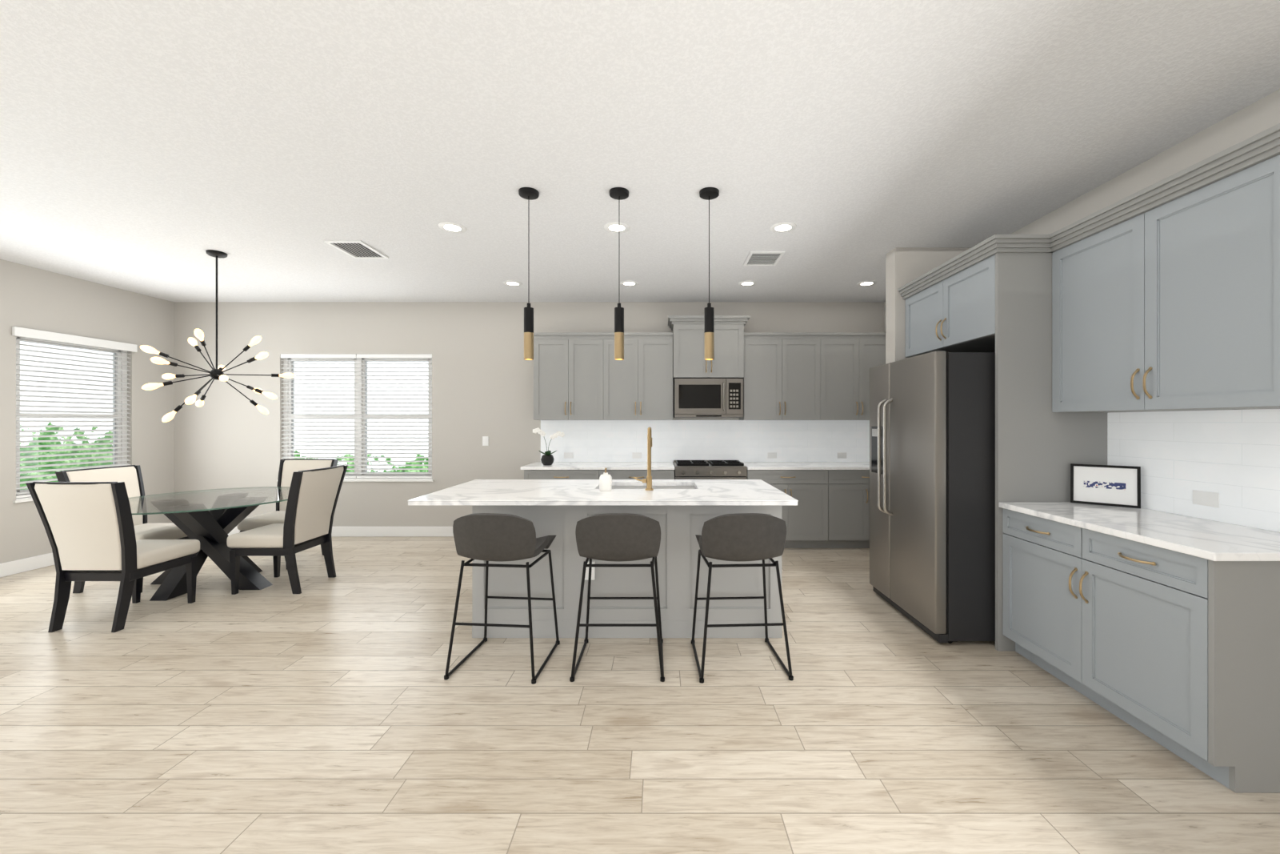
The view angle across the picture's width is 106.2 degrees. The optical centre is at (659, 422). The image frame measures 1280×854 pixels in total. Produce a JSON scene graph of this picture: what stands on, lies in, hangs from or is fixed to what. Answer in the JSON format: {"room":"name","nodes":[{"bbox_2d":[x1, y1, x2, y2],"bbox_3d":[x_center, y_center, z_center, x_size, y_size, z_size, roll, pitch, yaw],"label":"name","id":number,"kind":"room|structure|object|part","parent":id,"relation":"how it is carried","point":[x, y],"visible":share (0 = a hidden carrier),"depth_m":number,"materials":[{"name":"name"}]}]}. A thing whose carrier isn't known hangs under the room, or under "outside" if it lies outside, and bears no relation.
{"room":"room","nodes":[
{"label":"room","id":0,"kind":"room"},
{"bbox_2d":[324,240,785,265],"bbox_3d":[-0.825,-1.474,4.200,3.810,0.012,0.600,0,0,0],"label":"ceiling vent","id":1,"kind":"object","parent":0,"point":[356,249],"depth_m":4.18,"materials":[{"name":"white metal"}]},
{"bbox_2d":[0,0,1279,301],"bbox_3d":[-1.610,-1.540,1.650,9.020,0.120,8.800,0,0,0],"label":"ceiling","id":2,"kind":"structure","parent":0,"point":[139,139],"depth_m":2.39,"materials":[{"name":"white paint"}]},
{"bbox_2d":[140,249,295,422],"bbox_3d":[-3.847,-0.740,4.213,0.947,1.478,0.997,0,0,-17],"label":"chandelier","id":3,"kind":"object","parent":2,"relation":"hanging from","point":[217,374],"visible":1,"depth_m":4.15,"materials":[{"name":"white glass"}]},
{"bbox_2d":[438,221,466,232],"bbox_3d":[-1.570,-1.476,3.626,0.194,0.006,0.193,0,0,0],"label":"recessed light","id":4,"kind":"object","parent":2,"relation":"in","point":[455,227],"depth_m":3.63,"materials":[{"name":"white plastic"}]},
{"bbox_2d":[503,280,522,286],"bbox_3d":[-1.558,-1.476,5.097,0.187,0.006,0.176,0,0,0],"label":"recessed light","id":5,"kind":"object","parent":2,"relation":"in","point":[507,282],"depth_m":5.10,"materials":[{"name":"white plastic"}]},
{"bbox_2d":[518,187,539,359],"bbox_3d":[-0.842,-0.942,3.080,0.128,1.074,0.128,0,0,0],"label":"pendant light","id":6,"kind":"object","parent":2,"relation":"hanging from","point":[526,193],"visible":1,"depth_m":3.06,"materials":[{"name":"black metal"}]},
{"bbox_2d":[604,221,629,232],"bbox_3d":[-0.327,-1.476,3.626,0.190,0.006,0.193,0,0,0],"label":"recessed light","id":7,"kind":"object","parent":2,"relation":"in","point":[618,227],"depth_m":3.63,"materials":[{"name":"white plastic"}]},
{"bbox_2d":[609,187,628,359],"bbox_3d":[-0.262,-0.942,3.080,0.128,1.074,0.128,0,0,0],"label":"pendant light","id":8,"kind":"object","parent":2,"relation":"hanging from","point":[616,193],"visible":1,"depth_m":3.05,"materials":[{"name":"black metal"}]},
{"bbox_2d":[620,280,638,286],"bbox_3d":[-0.326,-1.476,5.097,0.188,0.006,0.176,0,0,0],"label":"recessed light","id":9,"kind":"object","parent":2,"relation":"in","point":[626,282],"depth_m":5.10,"materials":[{"name":"white plastic"}]},
{"bbox_2d":[699,187,719,359],"bbox_3d":[0.316,-0.942,3.080,0.128,1.074,0.128,0,0,0],"label":"pendant light","id":10,"kind":"object","parent":2,"relation":"hanging from","point":[709,194],"visible":1,"depth_m":3.06,"materials":[{"name":"black metal"}]},
{"bbox_2d":[738,280,756,286],"bbox_3d":[0.928,-1.476,5.097,0.192,0.006,0.176,0,0,0],"label":"recessed light","id":11,"kind":"object","parent":2,"relation":"in","point":[744,282],"depth_m":5.10,"materials":[{"name":"white plastic"}]},
{"bbox_2d":[770,221,796,232],"bbox_3d":[0.931,-1.476,3.626,0.193,0.006,0.193,0,0,0],"label":"recessed light","id":12,"kind":"object","parent":2,"relation":"in","point":[781,226],"depth_m":3.63,"materials":[{"name":"white plastic"}]},
{"bbox_2d":[856,280,876,286],"bbox_3d":[2.191,-1.476,5.097,0.195,0.006,0.176,0,0,0],"label":"recessed light","id":13,"kind":"object","parent":2,"relation":"in","point":[865,282],"depth_m":5.10,"materials":[{"name":"white plastic"}]},
{"bbox_2d":[0,536,1279,853],"bbox_3d":[-1.610,1.460,1.650,9.020,0.120,8.800,0,0,0],"label":"floor","id":14,"kind":"structure","parent":0,"point":[325,718],"depth_m":2.18,"materials":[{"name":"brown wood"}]},
{"bbox_2d":[25,481,199,631],"bbox_3d":[-3.860,0.895,3.467,0.580,1.010,0.655,0,0,0],"label":"dining chair","id":15,"kind":"object","parent":14,"relation":"on","point":[89,526],"visible":1,"depth_m":3.24,"materials":[{"name":"beige fabric"}]},
{"bbox_2d":[55,464,190,592],"bbox_3d":[-4.553,0.895,4.160,0.655,1.010,0.580,0,0,0],"label":"dining chair","id":16,"kind":"object","parent":14,"relation":"on","point":[131,474],"visible":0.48,"depth_m":4.18,"materials":[{"name":"beige fabric"}]},
{"bbox_2d":[128,486,290,600],"bbox_3d":[-3.880,1.025,4.150,1.440,0.750,1.440,0,0,0],"label":"dining table","id":17,"kind":"object","parent":14,"relation":"on","point":[187,510],"visible":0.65,"depth_m":4.03,"materials":[{"name":"clear glass"}]},
{"bbox_2d":[226,464,347,594],"bbox_3d":[-3.208,0.895,4.140,0.655,1.010,0.580,0,0,0],"label":"dining chair","id":18,"kind":"object","parent":14,"relation":"on","point":[314,494],"visible":1,"depth_m":3.98,"materials":[{"name":"beige fabric"}]},
{"bbox_2d":[237,458,338,569],"bbox_3d":[-3.760,0.895,4.853,0.580,1.010,0.655,0,0,0],"label":"dining chair","id":19,"kind":"object","parent":14,"relation":"on","point":[287,466],"visible":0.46,"depth_m":5.06,"materials":[{"name":"beige fabric"}]},
{"bbox_2d":[444,512,559,683],"bbox_3d":[-0.903,0.945,2.835,0.515,0.909,0.537,0,0,5],"label":"stool","id":20,"kind":"object","parent":14,"relation":"on","point":[497,537],"visible":1,"depth_m":2.62,"materials":[{"name":"grey plastic"}]},
{"bbox_2d":[407,426,798,637],"bbox_3d":[-0.358,0.716,3.555,2.447,1.366,1.108,0,0,0],"label":"kitchen island","id":21,"kind":"object","parent":14,"relation":"on","point":[681,507],"visible":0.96,"depth_m":3.12,"materials":[{"name":"grey painted wood"},{"name":"white quartz"},{"name":"brass metal"}]},
{"bbox_2d":[599,467,611,491],"bbox_3d":[-0.389,0.405,3.431,0.088,0.162,0.089,0,0,0],"label":"soap dispenser","id":22,"kind":"object","parent":21,"relation":"on","point":[605,479],"depth_m":3.40,"materials":[{"name":"white ceramic"}]},
{"bbox_2d":[633,426,653,490],"bbox_3d":[-0.119,0.259,3.559,0.143,0.453,0.259,0,0,0],"label":"faucet","id":23,"kind":"object","parent":21,"relation":"on","point":[648,480],"depth_m":3.45,"materials":[{"name":"gold metal"}]},
{"bbox_2d":[569,512,664,681],"bbox_3d":[-0.231,0.945,2.835,0.515,0.909,0.537,0,0,0],"label":"stool","id":24,"kind":"object","parent":14,"relation":"on","point":[618,537],"visible":1,"depth_m":2.62,"materials":[{"name":"grey plastic"}]},
{"bbox_2d":[520,315,885,547],"bbox_3d":[0.609,0.089,5.570,4.278,2.619,0.656,0,0,0],"label":"kitchen cabinets","id":25,"kind":"object","parent":14,"relation":"on","point":[803,430],"visible":0.72,"depth_m":5.56,"materials":[{"name":"grey painted wood"},{"name":"white quartz"},{"name":"brass metal"}]},
{"bbox_2d":[532,427,564,464],"bbox_3d":[-1.272,0.272,5.494,0.334,0.428,0.167,0,0,26],"label":"orchid","id":26,"kind":"object","parent":25,"relation":"on","point":[547,458],"visible":1,"depth_m":5.49,"materials":[{"name":"black"}]},
{"bbox_2d":[520,461,869,469],"bbox_3d":[0.609,0.502,5.578,4.278,0.032,0.640,0,0,0],"label":"countertop","id":27,"kind":"structure","parent":25,"relation":"on","point":[538,465],"depth_m":5.35,"materials":[{"name":"white stone"}]},
{"bbox_2d":[673,378,743,417],"bbox_3d":[0.560,-0.283,5.676,0.786,0.443,0.443,0,0,0],"label":"microwave","id":28,"kind":"object","parent":25,"relation":"attached to","point":[693,398],"visible":1,"depth_m":5.50,"materials":[{"name":"grey metal"}]},
{"bbox_2d":[673,460,747,479],"bbox_3d":[0.560,0.901,5.541,0.788,0.898,0.658,0,0,0],"label":"range","id":29,"kind":"object","parent":14,"relation":"on","point":[683,469],"visible":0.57,"depth_m":5.27,"materials":[{"name":"grey metal"}]},
{"bbox_2d":[691,512,793,683],"bbox_3d":[0.461,0.945,2.841,0.531,0.909,0.548,0,0,0],"label":"stool","id":30,"kind":"object","parent":14,"relation":"on","point":[738,537],"visible":1,"depth_m":2.62,"materials":[{"name":"grey plastic"}]},
{"bbox_2d":[869,350,995,643],"bbox_3d":[2.185,0.475,3.475,1.065,1.850,0.950,0,0,0],"label":"fridge","id":31,"kind":"object","parent":14,"relation":"on","point":[932,414],"visible":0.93,"depth_m":3.01,"materials":[{"name":"grey metal"}]},
{"bbox_2d":[897,123,1279,791],"bbox_3d":[2.380,0.100,2.906,0.737,2.599,2.301,0,0,0],"label":"kitchen cabinets","id":32,"kind":"object","parent":14,"relation":"on","point":[1162,299],"visible":0.98,"depth_m":2.31,"materials":[{"name":"grey painted wood"},{"name":"white quartz"},{"name":"brass metal"}]},
{"bbox_3d":[2.380,-1.085,2.906,0.737,0.090,2.301,0,0,0],"label":"crown","id":33,"kind":"part","parent":32,"relation":"part of","materials":[{"name":"grey wood"}]},
{"bbox_2d":[1070,463,1140,507],"bbox_3d":[2.599,0.366,2.808,0.301,0.236,0.042,0,0,43],"label":"picture frame","id":34,"kind":"object","parent":32,"relation":"on","point":[1106,485],"visible":1,"depth_m":2.80,"materials":[{"name":"black metal"}]},
{"bbox_2d":[998,501,1279,560],"bbox_3d":[2.409,0.502,2.364,0.678,0.032,1.148,0,0,0],"label":"countertop","id":35,"kind":"structure","parent":32,"relation":"on","point":[1202,538],"depth_m":2.18,"materials":[{"name":"white stone"}]},
{"bbox_2d":[0,88,1279,563],"bbox_3d":[-1.610,-0.040,1.650,9.020,2.880,8.800,0,0,0],"label":"wall","id":36,"kind":"structure","parent":0,"point":[482,381],"depth_m":5.90,"materials":[{"name":"grey paint"}]},
{"bbox_2d":[12,336,127,503],"bbox_3d":[-6.032,-0.057,4.939,0.167,1.597,1.018,0,0,0],"label":"window","id":37,"kind":"structure","parent":36,"relation":"in","point":[18,362],"depth_m":5.35,"materials":[{"name":"white plastic"}]},
{"bbox_2d":[12,326,137,498],"bbox_3d":[-5.978,-0.090,4.939,0.076,1.589,1.038,0,0,0],"label":"blinds","id":38,"kind":"object","parent":37,"relation":"attached to","point":[18,331],"visible":0.87,"depth_m":4.86,"materials":[{"name":"white plastic"}]},
{"bbox_2d":[0,526,453,577],"bbox_3d":[-1.610,1.337,1.650,8.718,0.124,8.498,0,0,0],"label":"baseboard","id":39,"kind":"structure","parent":36,"relation":"attached to","point":[12,567],"depth_m":5.89,"materials":[{"name":"white"}]},
{"bbox_2d":[276,358,433,481],"bbox_3d":[-3.737,-0.061,5.962,1.908,1.567,0.167,0,0,0],"label":"window","id":40,"kind":"structure","parent":36,"relation":"in","point":[346,479],"depth_m":5.96,"materials":[{"name":"white plastic"}]},
{"bbox_2d":[280,353,431,477],"bbox_3d":[-3.737,-0.080,5.925,1.860,1.527,0.042,0,0,0],"label":"blinds","id":41,"kind":"object","parent":40,"relation":"attached to","point":[282,355],"visible":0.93,"depth_m":5.92,"materials":[{"name":"white plastic"}]},
{"bbox_2d":[482,436,488,445],"bbox_3d":[-2.144,0.226,5.894,0.072,0.116,0.010,0,0,0],"label":"wall switch","id":42,"kind":"object","parent":36,"relation":"attached to","point":[485,438],"visible":1,"depth_m":5.89,"materials":[{"name":"white plastic"}]},
{"bbox_2d":[540,420,869,461],"bbox_3d":[0.641,0.227,5.892,4.213,0.516,0.012,0,0,0],"label":"backsplash","id":43,"kind":"structure","parent":36,"relation":"attached to","point":[582,440],"depth_m":5.89,"materials":[{"name":"tile"}]},
{"bbox_2d":[1107,408,1279,531],"bbox_3d":[2.742,0.212,2.365,0.012,0.546,1.149,0,0,0],"label":"backsplash","id":44,"kind":"structure","parent":36,"relation":"attached to","point":[1223,466],"depth_m":2.41,"materials":[{"name":"tile"}]},
{"label":"outside","id":45,"kind":"structure","parent":0,"visible":0},
{"bbox_2d":[20,340,112,489],"bbox_3d":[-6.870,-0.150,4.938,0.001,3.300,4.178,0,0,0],"label":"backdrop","id":46,"kind":"structure","parent":45,"point":[26,347],"depth_m":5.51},
{"bbox_2d":[294,361,427,471],"bbox_3d":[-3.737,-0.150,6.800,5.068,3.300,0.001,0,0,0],"label":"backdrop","id":47,"kind":"structure","parent":45,"point":[295,366],"depth_m":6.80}
]}

